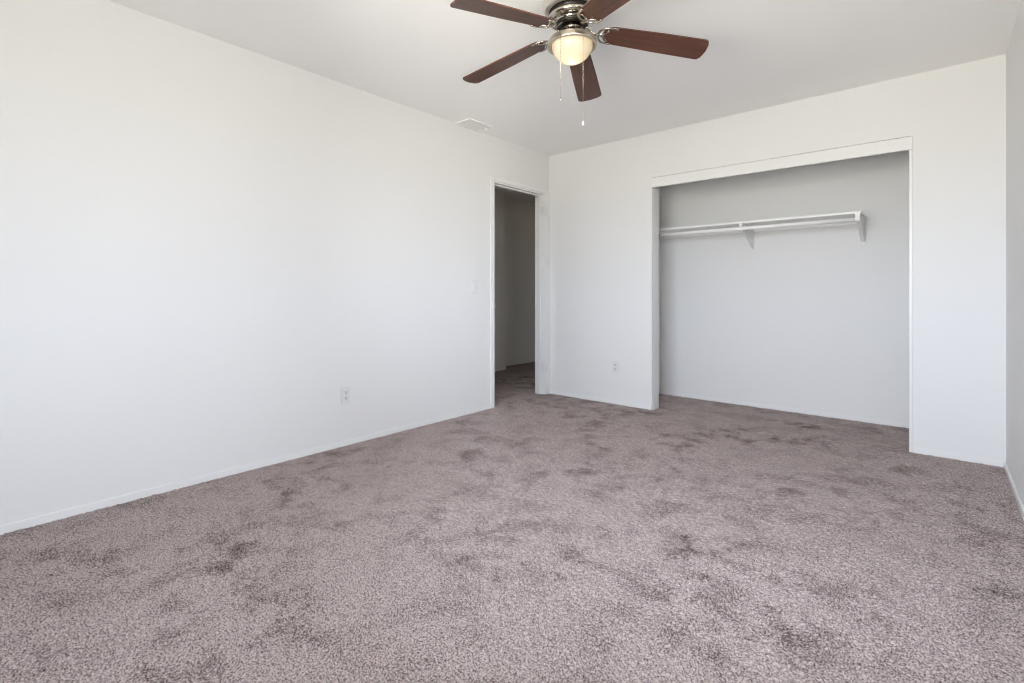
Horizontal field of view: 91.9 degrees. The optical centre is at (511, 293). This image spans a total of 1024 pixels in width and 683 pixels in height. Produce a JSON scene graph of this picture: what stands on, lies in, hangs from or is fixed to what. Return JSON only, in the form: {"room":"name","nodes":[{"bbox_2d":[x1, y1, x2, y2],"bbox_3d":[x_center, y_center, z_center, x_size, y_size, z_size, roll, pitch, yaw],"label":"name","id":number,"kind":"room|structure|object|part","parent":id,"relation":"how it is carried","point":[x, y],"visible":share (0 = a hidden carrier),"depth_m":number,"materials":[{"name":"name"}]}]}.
{"room":"empty bedroom","nodes":[
{"label":"empty bedroom","id":0,"kind":"room"},
{"bbox_2d":[0,0,548,524],"bbox_3d":[-0.263,-0.190,4.442,0.110,2.490,7.050,0,0,41],"label":"wall","id":1,"kind":"structure","parent":0,"point":[205,240],"depth_m":2.72,"materials":[{"name":"white paint"}]},
{"bbox_2d":[0,404,490,534],"bbox_3d":[-1.315,1.017,3.125,0.011,0.055,3.440,0,0,41],"label":"baseboard","id":2,"kind":"structure","parent":1,"relation":"attached to","point":[38,520],"depth_m":2.69,"materials":[{"name":"white wood"}]},
{"bbox_2d":[341,386,350,403],"bbox_3d":[-1.123,0.688,3.350,0.009,0.115,0.070,0,0,41],"label":"wall outlet","id":3,"kind":"object","parent":1,"relation":"attached to","point":[345,391],"visible":1,"depth_m":3.35,"materials":[{"name":"white plastic"}]},
{"bbox_2d":[472,280,477,293],"bbox_3d":[-0.320,-0.055,4.283,0.010,0.115,0.070,0,0,41],"label":"light switch","id":4,"kind":"object","parent":1,"relation":"attached to","point":[474,282],"visible":1,"depth_m":4.28,"materials":[{"name":"white plastic"}]},
{"bbox_2d":[490,176,549,407],"bbox_3d":[0.057,0.003,4.799,0.133,2.104,0.886,0,0,41],"label":"door frame","id":5,"kind":"structure","parent":1,"relation":"in","point":[542,197],"depth_m":5.05,"materials":[{"name":"white wood"}]},
{"bbox_3d":[-0.177,0.003,4.448,0.013,2.104,0.050,0,0,41],"label":"casing","id":6,"kind":"part","parent":5,"relation":"part of","materials":[{"name":"white wood"}]},
{"bbox_3d":[0.084,-1.032,4.752,0.013,0.036,0.752,0,0,41],"label":"casing","id":7,"kind":"part","parent":5,"relation":"part of","materials":[{"name":"white wood"}]},
{"bbox_3d":[0.357,0.003,5.069,0.013,2.104,0.085,0,0,41],"label":"casing","id":8,"kind":"part","parent":5,"relation":"part of","materials":[{"name":"white wood"}]},
{"bbox_2d":[0,362,1023,682],"bbox_3d":[0.428,1.028,3.915,5.125,0.010,6.950,0,0,41],"label":"floor","id":9,"kind":"structure","parent":0,"point":[530,537],"depth_m":1.89,"materials":[{"name":"beige carpet"}]},
{"bbox_2d":[495,191,534,368],"bbox_3d":[-0.466,-0.158,6.496,0.315,2.425,4.200,0,0,41],"label":"wall","id":10,"kind":"structure","parent":0,"point":[514,219],"depth_m":7.12,"materials":[{"name":"paint"}]},
{"bbox_2d":[495,367,505,371],"bbox_3d":[-0.896,1.017,5.745,0.011,0.055,2.500,0,0,41],"label":"baseboard","id":11,"kind":"structure","parent":10,"relation":"attached to","point":[501,368],"depth_m":6.60,"materials":[{"name":"paint"}]},
{"bbox_2d":[506,359,534,365],"bbox_3d":[0.325,1.017,7.465,0.011,0.055,1.700,0,0,41],"label":"baseboard","id":12,"kind":"structure","parent":10,"relation":"attached to","point":[531,360],"depth_m":7.23,"materials":[{"name":"paint"}]},
{"bbox_2d":[495,187,534,203],"bbox_3d":[0.020,-1.380,6.079,1.595,0.060,4.400,0,0,41],"label":"ceiling","id":13,"kind":"structure","parent":0,"point":[510,194],"depth_m":6.90,"materials":[{"name":"paint"}]},
{"bbox_2d":[108,0,1020,155],"bbox_3d":[0.470,-1.455,2.645,3.565,0.080,5.280,0,0,41],"label":"ceiling","id":14,"kind":"structure","parent":0,"point":[416,54],"depth_m":2.89,"materials":[{"name":"white paint"}]},
{"bbox_2d":[455,118,492,131],"bbox_3d":[-0.316,-1.408,4.154,0.173,0.014,0.276,0,0,41],"label":"ceiling vent","id":15,"kind":"object","parent":14,"relation":"in","point":[469,123],"visible":1,"depth_m":4.15,"materials":[{"name":"white metal"}]},
{"bbox_2d":[450,0,708,125],"bbox_3d":[0.252,-1.091,2.390,1.225,0.647,1.244,0,0,41],"label":"ceiling fan","id":16,"kind":"object","parent":14,"relation":"hanging from","point":[573,43],"visible":1,"depth_m":2.34,"materials":[{"name":"brown wood"}]},
{"bbox_3d":[-0.028,-1.211,2.139,0.505,0.007,0.141,-10,16,-37],"label":"blade","id":17,"kind":"part","parent":16,"relation":"part of","materials":[{"name":"brown wood"}]},
{"bbox_3d":[-0.039,-1.211,2.607,0.505,0.007,0.141,-10,4,34],"label":"blade","id":18,"kind":"part","parent":16,"relation":"part of","materials":[{"name":"brown wood"}]},
{"bbox_3d":[0.242,-1.079,2.308,0.002,0.356,0.074,0,0,33],"label":"pull chain","id":19,"kind":"part","parent":16,"relation":"part of","materials":[{"name":"silver metal"}]},
{"bbox_2d":[549,0,586,13],"bbox_3d":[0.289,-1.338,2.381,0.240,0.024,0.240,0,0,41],"label":"motor","id":20,"kind":"object","parent":16,"relation":"attached to","point":[555,6],"depth_m":2.29,"materials":[{"name":"grey metal"}]},
{"bbox_3d":[0.289,-1.151,2.381,0.198,0.092,0.198,0,0,41],"label":"lamp shade","id":21,"kind":"part","parent":16,"relation":"part of","materials":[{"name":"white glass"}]},
{"bbox_3d":[0.403,-1.211,2.762,0.141,0.007,0.505,-10,-11,15],"label":"blade","id":22,"kind":"part","parent":16,"relation":"part of","materials":[{"name":"brown wood"}]},
{"bbox_3d":[0.420,-1.211,2.005,0.141,0.007,0.505,10,5,-20],"label":"blade","id":23,"kind":"part","parent":16,"relation":"part of","materials":[{"name":"brown wood"}]},
{"bbox_3d":[0.687,-1.211,2.390,0.505,0.007,0.141,8,-10,-1],"label":"blade","id":24,"kind":"part","parent":16,"relation":"part of","materials":[{"name":"brown wood"}]},
{"bbox_2d":[657,187,659,393],"bbox_3d":[1.291,-0.190,4.877,0.080,2.490,0.615,0,0,41],"label":"wall","id":25,"kind":"structure","parent":0,"point":[658,188],"depth_m":5.07,"materials":[{"name":"white paint"}]},
{"bbox_2d":[549,54,1005,461],"bbox_3d":[1.686,-0.190,4.059,3.345,2.490,0.110,0,0,41],"label":"wall","id":26,"kind":"structure","parent":0,"point":[601,196],"depth_m":3.27,"materials":[{"name":"white paint"}]},
{"bbox_2d":[549,390,651,409],"bbox_3d":[0.809,1.017,4.733,1.114,0.055,0.011,0,0,41],"label":"baseboard","id":27,"kind":"structure","parent":26,"relation":"attached to","point":[629,404],"depth_m":4.69,"materials":[{"name":"white wood"}]},
{"bbox_2d":[612,361,618,373],"bbox_3d":[0.961,0.684,4.604,0.070,0.115,0.009,0,0,41],"label":"wall outlet","id":28,"kind":"object","parent":26,"relation":"attached to","point":[615,364],"visible":1,"depth_m":4.60,"materials":[{"name":"white plastic"}]},
{"bbox_2d":[653,188,658,409],"bbox_3d":[1.277,0.061,4.404,0.007,1.987,0.114,0,0,41],"label":"trim","id":29,"kind":"structure","parent":26,"relation":"attached to","point":[655,191],"depth_m":4.39,"materials":[{"name":"white wood"}]},
{"bbox_2d":[652,136,912,187],"bbox_3d":[1.914,-0.975,3.790,1.789,0.085,0.019,0,0,41],"label":"trim","id":30,"kind":"structure","parent":26,"relation":"attached to","point":[906,143],"depth_m":3.65,"materials":[{"name":"white wood"}]},
{"bbox_2d":[909,150,912,451],"bbox_3d":[2.621,0.061,3.254,0.017,1.987,0.116,0,0,41],"label":"trim","id":31,"kind":"structure","parent":26,"relation":"attached to","point":[910,151],"depth_m":3.21,"materials":[{"name":"white wood"}]},
{"bbox_2d":[913,447,1003,466],"bbox_3d":[2.748,1.017,3.067,0.418,0.055,0.011,0,0,41],"label":"baseboard","id":32,"kind":"structure","parent":26,"relation":"attached to","point":[961,457],"depth_m":3.05,"materials":[{"name":"white wood"}]},
{"bbox_2d":[660,149,912,422],"bbox_3d":[2.359,-0.190,4.417,2.300,2.490,0.080,0,0,41],"label":"wall","id":33,"kind":"structure","parent":0,"point":[816,318],"depth_m":4.28,"materials":[{"name":"white paint"}]},
{"bbox_2d":[659,211,866,249],"bbox_3d":[2.055,-0.506,4.376,1.729,0.217,0.377,0,0,41],"label":"closet shelf","id":34,"kind":"object","parent":33,"relation":"attached to","point":[748,228],"visible":0.93,"depth_m":4.19,"materials":[{"name":"white paint"}]},
{"bbox_3d":[1.944,-0.555,4.256,1.717,0.031,0.031,0,0,41],"label":"hanging rod","id":35,"kind":"part","parent":34,"relation":"part of","materials":[{"name":"white metal"}]},
{"bbox_2d":[660,390,908,427],"bbox_3d":[2.330,1.017,4.382,2.140,0.055,0.011,0,0,41],"label":"baseboard","id":36,"kind":"structure","parent":33,"relation":"attached to","point":[759,405],"depth_m":4.28,"materials":[{"name":"white wood"}]},
{"bbox_2d":[1006,0,1023,504],"bbox_3d":[1.784,-0.190,1.516,0.120,2.490,5.280,0,0,41],"label":"wall","id":37,"kind":"structure","parent":0,"point":[1014,54],"depth_m":2.60,"materials":[{"name":"white paint"}]},
{"bbox_2d":[1004,461,1023,520],"bbox_3d":[1.503,1.017,1.289,0.011,0.055,4.330,0,0,41],"label":"baseboard","id":38,"kind":"structure","parent":37,"relation":"attached to","point":[1007,471],"depth_m":2.51,"materials":[{"name":"white wood"}]}
]}

